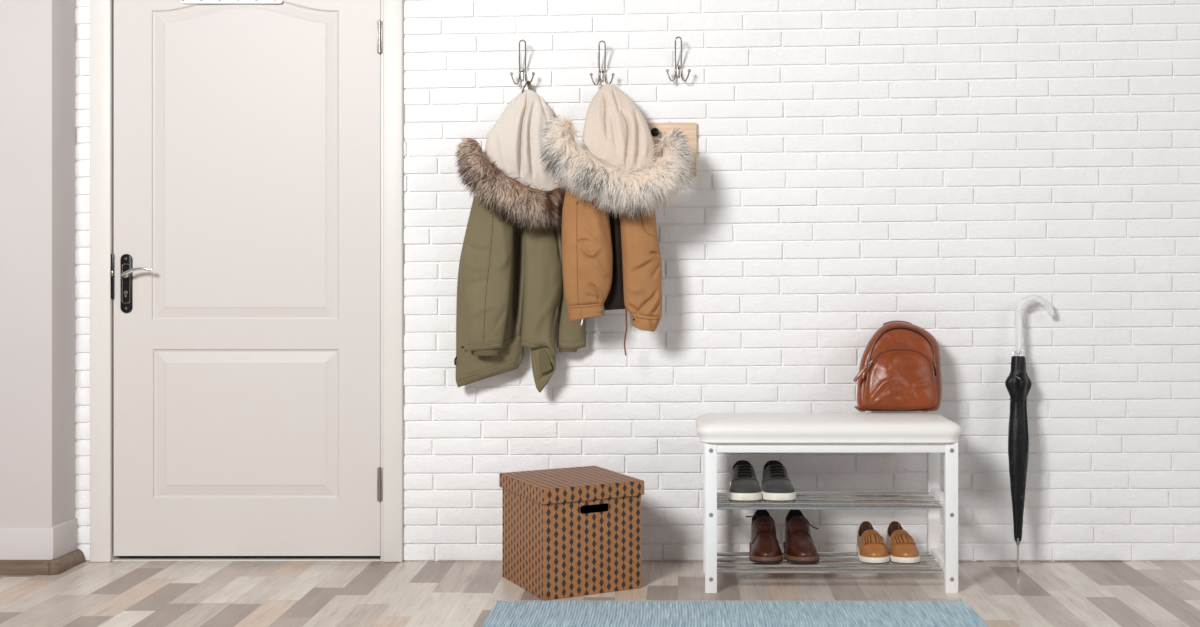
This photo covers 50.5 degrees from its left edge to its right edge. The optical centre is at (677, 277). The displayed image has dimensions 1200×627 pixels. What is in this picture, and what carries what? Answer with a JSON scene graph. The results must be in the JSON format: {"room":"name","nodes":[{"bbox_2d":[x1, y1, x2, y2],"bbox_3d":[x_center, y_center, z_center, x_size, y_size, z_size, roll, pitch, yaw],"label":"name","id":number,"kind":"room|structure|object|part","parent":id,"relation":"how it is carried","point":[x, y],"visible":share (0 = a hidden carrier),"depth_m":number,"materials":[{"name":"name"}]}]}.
{"room":"entrance hallway","nodes":[
{"label":"entrance hallway","id":0,"kind":"room"},
{"bbox_2d":[0,0,76,526],"bbox_3d":[-2.857,-0.380,4.372,1.486,2.750,0.187,0,0,0],"label":"wall","id":1,"kind":"structure","parent":0,"point":[38,38],"depth_m":4.28,"materials":[{"name":"white paint"}]},
{"bbox_2d":[0,518,76,559],"bbox_3d":[-2.853,0.918,4.359,1.494,0.154,0.176,0,0,0],"label":"baseboard","id":2,"kind":"structure","parent":1,"relation":"attached to","point":[16,543],"depth_m":4.27,"materials":[{"name":"white paint"}]},
{"bbox_2d":[0,549,84,574],"bbox_3d":[-2.837,0.968,4.341,1.525,0.052,0.203,0,0,0],"label":"trim","id":3,"kind":"structure","parent":1,"relation":"attached to","point":[55,566],"depth_m":4.25,"materials":[{"name":"beige wood"}]},
{"bbox_2d":[0,561,1199,626],"bbox_3d":[0.300,1.025,0.961,7.800,0.060,7.030,0,0,0],"label":"floor","id":4,"kind":"structure","parent":0,"point":[113,593],"depth_m":4.00,"materials":[{"name":"laminate"}]},
{"bbox_2d":[499,466,643,600],"bbox_3d":[-0.351,0.822,4.139,0.352,0.344,0.374,0,0,-29],"label":"storage box","id":5,"kind":"object","parent":4,"relation":"on","point":[572,531],"visible":1,"depth_m":4.01,"materials":[{"name":"cardboard"}]},
{"bbox_3d":[-0.351,0.672,4.139,0.352,0.045,0.374,0,0,-29],"label":"lid","id":6,"kind":"part","parent":5,"relation":"part of","materials":[{"name":"cardboard"}]},
{"bbox_2d":[482,599,987,626],"bbox_3d":[0.160,0.989,3.380,1.441,0.010,1.006,0,0,0],"label":"rug","id":7,"kind":"object","parent":4,"relation":"on","point":[535,613],"visible":1,"depth_m":3.72,"materials":[{"name":"blue fabric"}]},
{"bbox_2d":[696,413,961,592],"bbox_3d":[0.479,0.722,4.148,0.840,0.546,0.347,0,0,0],"label":"bench","id":8,"kind":"object","parent":4,"relation":"on","point":[933,434],"visible":1,"depth_m":4.00,"materials":[{"name":"white paint"}]},
{"bbox_3d":[0.104,0.757,4.287,0.037,0.476,0.030,0,0,0],"label":"leg","id":9,"kind":"part","parent":8,"relation":"part of","materials":[{"name":"white paint"}]},
{"bbox_3d":[0.104,0.757,4.012,0.037,0.476,0.030,0,0,0],"label":"leg","id":10,"kind":"part","parent":8,"relation":"part of","materials":[{"name":"white paint"}]},
{"bbox_2d":[728,460,761,500],"bbox_3d":[0.219,0.668,4.217,0.112,0.107,0.300,0,0,0],"label":"sneaker","id":11,"kind":"object","parent":8,"relation":"on","point":[744,485],"visible":1,"depth_m":4.12,"materials":[{"name":"grey fabric"}]},
{"bbox_2d":[746,510,782,562],"bbox_3d":[0.285,0.851,4.216,0.119,0.143,0.301,0,0,0],"label":"boot","id":12,"kind":"object","parent":8,"relation":"on","point":[764,547],"visible":0.98,"depth_m":4.16,"materials":[{"name":"leather"}]},
{"bbox_2d":[761,460,795,500],"bbox_3d":[0.328,0.668,4.217,0.111,0.107,0.300,0,0,0],"label":"sneaker","id":13,"kind":"object","parent":8,"relation":"on","point":[776,485],"visible":0.99,"depth_m":4.12,"materials":[{"name":"grey fabric"}]},
{"bbox_2d":[783,510,819,562],"bbox_3d":[0.408,0.851,4.215,0.117,0.143,0.301,0,0,0],"label":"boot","id":14,"kind":"object","parent":8,"relation":"on","point":[799,547],"visible":0.98,"depth_m":4.16,"materials":[{"name":"leather"}]},
{"bbox_3d":[0.484,0.930,4.268,0.745,0.014,0.014,0,0,0],"label":"shelf rod","id":15,"kind":"part","parent":8,"relation":"part of","materials":[{"name":"silver metal"}]},
{"bbox_3d":[0.484,0.729,4.268,0.745,0.014,0.014,0,0,0],"label":"shelf rod","id":16,"kind":"part","parent":8,"relation":"part of","materials":[{"name":"silver metal"}]},
{"bbox_3d":[0.484,0.930,4.187,0.745,0.014,0.014,0,0,0],"label":"shelf rod","id":17,"kind":"part","parent":8,"relation":"part of","materials":[{"name":"silver metal"}]},
{"bbox_3d":[0.484,0.729,4.187,0.745,0.014,0.014,0,0,0],"label":"shelf rod","id":18,"kind":"part","parent":8,"relation":"part of","materials":[{"name":"silver metal"}]},
{"bbox_3d":[0.484,0.930,4.106,0.745,0.014,0.014,0,0,0],"label":"shelf rod","id":19,"kind":"part","parent":8,"relation":"part of","materials":[{"name":"silver metal"}]},
{"bbox_3d":[0.484,0.729,4.106,0.745,0.014,0.014,0,0,0],"label":"shelf rod","id":20,"kind":"part","parent":8,"relation":"part of","materials":[{"name":"silver metal"}]},
{"bbox_2d":[696,413,961,442],"bbox_3d":[0.479,0.484,4.148,0.840,0.070,0.347,0,0,0],"label":"cushion","id":21,"kind":"object","parent":8,"relation":"on","point":[710,427],"depth_m":3.98,"materials":[{"name":"white leather"}]},
{"bbox_3d":[0.484,0.930,4.025,0.745,0.014,0.014,0,0,0],"label":"shelf rod","id":22,"kind":"part","parent":8,"relation":"part of","materials":[{"name":"silver metal"}]},
{"bbox_3d":[0.484,0.729,4.025,0.745,0.014,0.014,0,0,0],"label":"shelf rod","id":23,"kind":"part","parent":8,"relation":"part of","materials":[{"name":"silver metal"}]},
{"bbox_3d":[0.484,0.536,4.009,0.723,0.032,0.018,0,0,0],"label":"apron rail","id":24,"kind":"part","parent":8,"relation":"part of","materials":[{"name":"white paint"}]},
{"bbox_2d":[856,521,889,563],"bbox_3d":[0.640,0.875,4.202,0.099,0.094,0.268,0,0,0],"label":"loafer","id":25,"kind":"object","parent":8,"relation":"on","point":[871,548],"visible":1,"depth_m":4.12,"materials":[{"name":"brown leather"}]},
{"bbox_2d":[853,320,941,411],"bbox_3d":[0.745,0.297,4.314,0.322,0.300,0.225,0,0,0],"label":"backpack","id":26,"kind":"object","parent":8,"relation":"on","point":[900,367],"visible":1,"depth_m":4.24,"materials":[{"name":"leather"}]},
{"bbox_3d":[0.763,0.158,4.399,0.101,0.022,0.023,0,0,0],"label":"grab handle","id":27,"kind":"part","parent":26,"relation":"part of","materials":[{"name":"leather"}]},
{"bbox_2d":[885,521,920,563],"bbox_3d":[0.739,0.875,4.202,0.099,0.094,0.268,0,0,0],"label":"loafer","id":28,"kind":"object","parent":8,"relation":"on","point":[901,547],"visible":0.98,"depth_m":4.12,"materials":[{"name":"brown leather"}]},
{"bbox_3d":[0.864,0.757,4.287,0.040,0.476,0.030,0,0,0],"label":"leg","id":29,"kind":"part","parent":8,"relation":"part of","materials":[{"name":"white paint"}]},
{"bbox_3d":[0.864,0.926,4.149,0.028,0.032,0.247,0,0,0],"label":"rail","id":30,"kind":"part","parent":8,"relation":"part of","materials":[{"name":"white paint"}]},
{"bbox_3d":[0.864,0.725,4.149,0.028,0.032,0.247,0,0,0],"label":"rail","id":31,"kind":"part","parent":8,"relation":"part of","materials":[{"name":"white paint"}]},
{"bbox_3d":[0.864,0.757,4.012,0.040,0.476,0.030,0,0,0],"label":"leg","id":32,"kind":"part","parent":8,"relation":"part of","materials":[{"name":"white paint"}]},
{"bbox_2d":[1005,295,1053,571],"bbox_3d":[1.201,0.527,4.374,0.213,0.935,0.093,0,0,-39],"label":"umbrella","id":33,"kind":"object","parent":4,"relation":"on","point":[1018,384],"visible":1,"depth_m":4.32,"materials":[{"name":"black fabric"}]},
{"bbox_3d":[1.234,0.161,4.397,0.150,0.204,0.036,0,0,-15],"label":"handle","id":34,"kind":"part","parent":33,"relation":"part of","materials":[{"name":"white plastic"}]},
{"bbox_2d":[75,0,1199,560],"bbox_3d":[-0.324,-0.674,4.449,8.903,3.338,0.012,0,0,0],"label":"wall","id":35,"kind":"structure","parent":0,"point":[938,167],"depth_m":4.45,"materials":[{"name":"brick"}]},
{"bbox_2d":[90,0,403,561],"bbox_3d":[-1.511,-0.059,4.472,1.093,2.108,0.088,0,0,0],"label":"door frame","id":36,"kind":"structure","parent":35,"relation":"attached to","point":[101,11],"depth_m":4.43,"materials":[{"name":"paint"}]},
{"bbox_3d":[-1.981,-0.005,4.434,0.011,0.157,0.012,0,0,0],"label":"strike plate","id":37,"kind":"part","parent":36,"relation":"part of","materials":[{"name":"black metal"}]},
{"bbox_2d":[114,0,381,555],"bbox_3d":[-1.507,-0.030,4.436,0.942,2.008,0.088,0,0,0],"label":"door","id":38,"kind":"structure","parent":35,"relation":"in","point":[247,137],"depth_m":4.44,"materials":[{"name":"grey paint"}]},
{"bbox_3d":[-1.932,0.019,4.439,0.041,0.207,0.006,0,0,0],"label":"lock plate","id":39,"kind":"part","parent":38,"relation":"part of","materials":[{"name":"black metal"}]},
{"bbox_3d":[-1.883,-0.019,4.414,0.122,0.039,0.045,0,0,0],"label":"lever","id":40,"kind":"part","parent":38,"relation":"part of","materials":[{"name":"silver metal"}]},
{"bbox_2d":[180,0,282,3],"bbox_3d":[-1.564,-0.996,4.436,0.358,0.071,0.011,0,0,0],"label":"plate","id":41,"kind":"object","parent":38,"relation":"attached to","point":[181,1],"visible":1,"depth_m":4.43,"materials":[{"name":"white"}]},
{"bbox_2d":[510,40,534,84],"bbox_3d":[-0.540,-0.750,4.418,0.088,0.153,0.055,0,0,0],"label":"coat hook","id":42,"kind":"object","parent":35,"relation":"attached to","point":[522,69],"visible":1,"depth_m":4.41,"materials":[{"name":"silver metal"}]},
{"bbox_2d":[454,81,585,391],"bbox_3d":[-0.535,-0.146,4.307,0.479,1.081,0.272,0,0,0],"label":"parka","id":43,"kind":"object","parent":42,"relation":"hanging from","point":[510,288],"visible":0.88,"depth_m":4.33,"materials":[{"name":"green fabric"}]},
{"bbox_3d":[-0.535,-0.317,4.292,0.468,0.342,0.226,0,0,0],"label":"fur trim","id":44,"kind":"part","parent":43,"relation":"part of","materials":[{"name":"brown fur"}]},
{"bbox_3d":[-0.466,-0.004,4.358,0.144,0.572,0.093,0,0,0],"label":"panel","id":45,"kind":"part","parent":43,"relation":"part of","materials":[{"name":"green fabric"}]},
{"bbox_3d":[-0.545,-0.713,4.444,0.009,0.044,0.004,0,0,0],"label":"plate","id":46,"kind":"part","parent":42,"relation":"part of","materials":[{"name":"metal"}]},
{"bbox_2d":[590,40,614,85],"bbox_3d":[-0.263,-0.747,4.418,0.088,0.153,0.055,0,0,0],"label":"coat hook","id":47,"kind":"object","parent":35,"relation":"attached to","point":[603,72],"visible":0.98,"depth_m":4.42,"materials":[{"name":"silver metal"}]},
{"bbox_3d":[-0.266,-0.710,4.444,0.010,0.044,0.004,0,0,0],"label":"plate","id":48,"kind":"part","parent":47,"relation":"part of","materials":[{"name":"metal"}]},
{"bbox_2d":[536,84,696,354],"bbox_3d":[-0.202,-0.204,4.218,0.540,0.935,0.313,0,0,13],"label":"jacket","id":49,"kind":"object","parent":47,"relation":"hanging from","point":[611,255],"visible":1,"depth_m":4.22,"materials":[{"name":"beige fabric"}]},
{"bbox_3d":[-0.200,-0.365,4.195,0.547,0.381,0.254,0,0,0],"label":"fur trim","id":50,"kind":"part","parent":49,"relation":"part of","materials":[{"name":"beige fur"}]},
{"bbox_2d":[647,123,696,175],"bbox_3d":[-0.107,-0.450,4.421,0.344,0.187,0.058,0,0,0],"label":"board","id":51,"kind":"object","parent":35,"relation":"attached to","point":[689,130],"visible":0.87,"depth_m":4.43,"materials":[{"name":"brown wood"}]},
{"bbox_3d":[-0.080,-0.507,4.410,0.030,0.031,0.036,0,0,0],"label":"knob","id":52,"kind":"part","parent":51,"relation":"part of","materials":[{"name":"black metal"}]},
{"bbox_2d":[666,37,690,81],"bbox_3d":[0.001,-0.761,4.418,0.088,0.153,0.055,0,0,0],"label":"coat hook","id":53,"kind":"object","parent":35,"relation":"attached to","point":[679,67],"visible":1,"depth_m":4.42,"materials":[{"name":"silver metal"}]},
{"bbox_3d":[0.001,-0.723,4.444,0.010,0.044,0.004,0,0,0],"label":"plate","id":54,"kind":"part","parent":53,"relation":"part of","materials":[{"name":"metal"}]}
]}

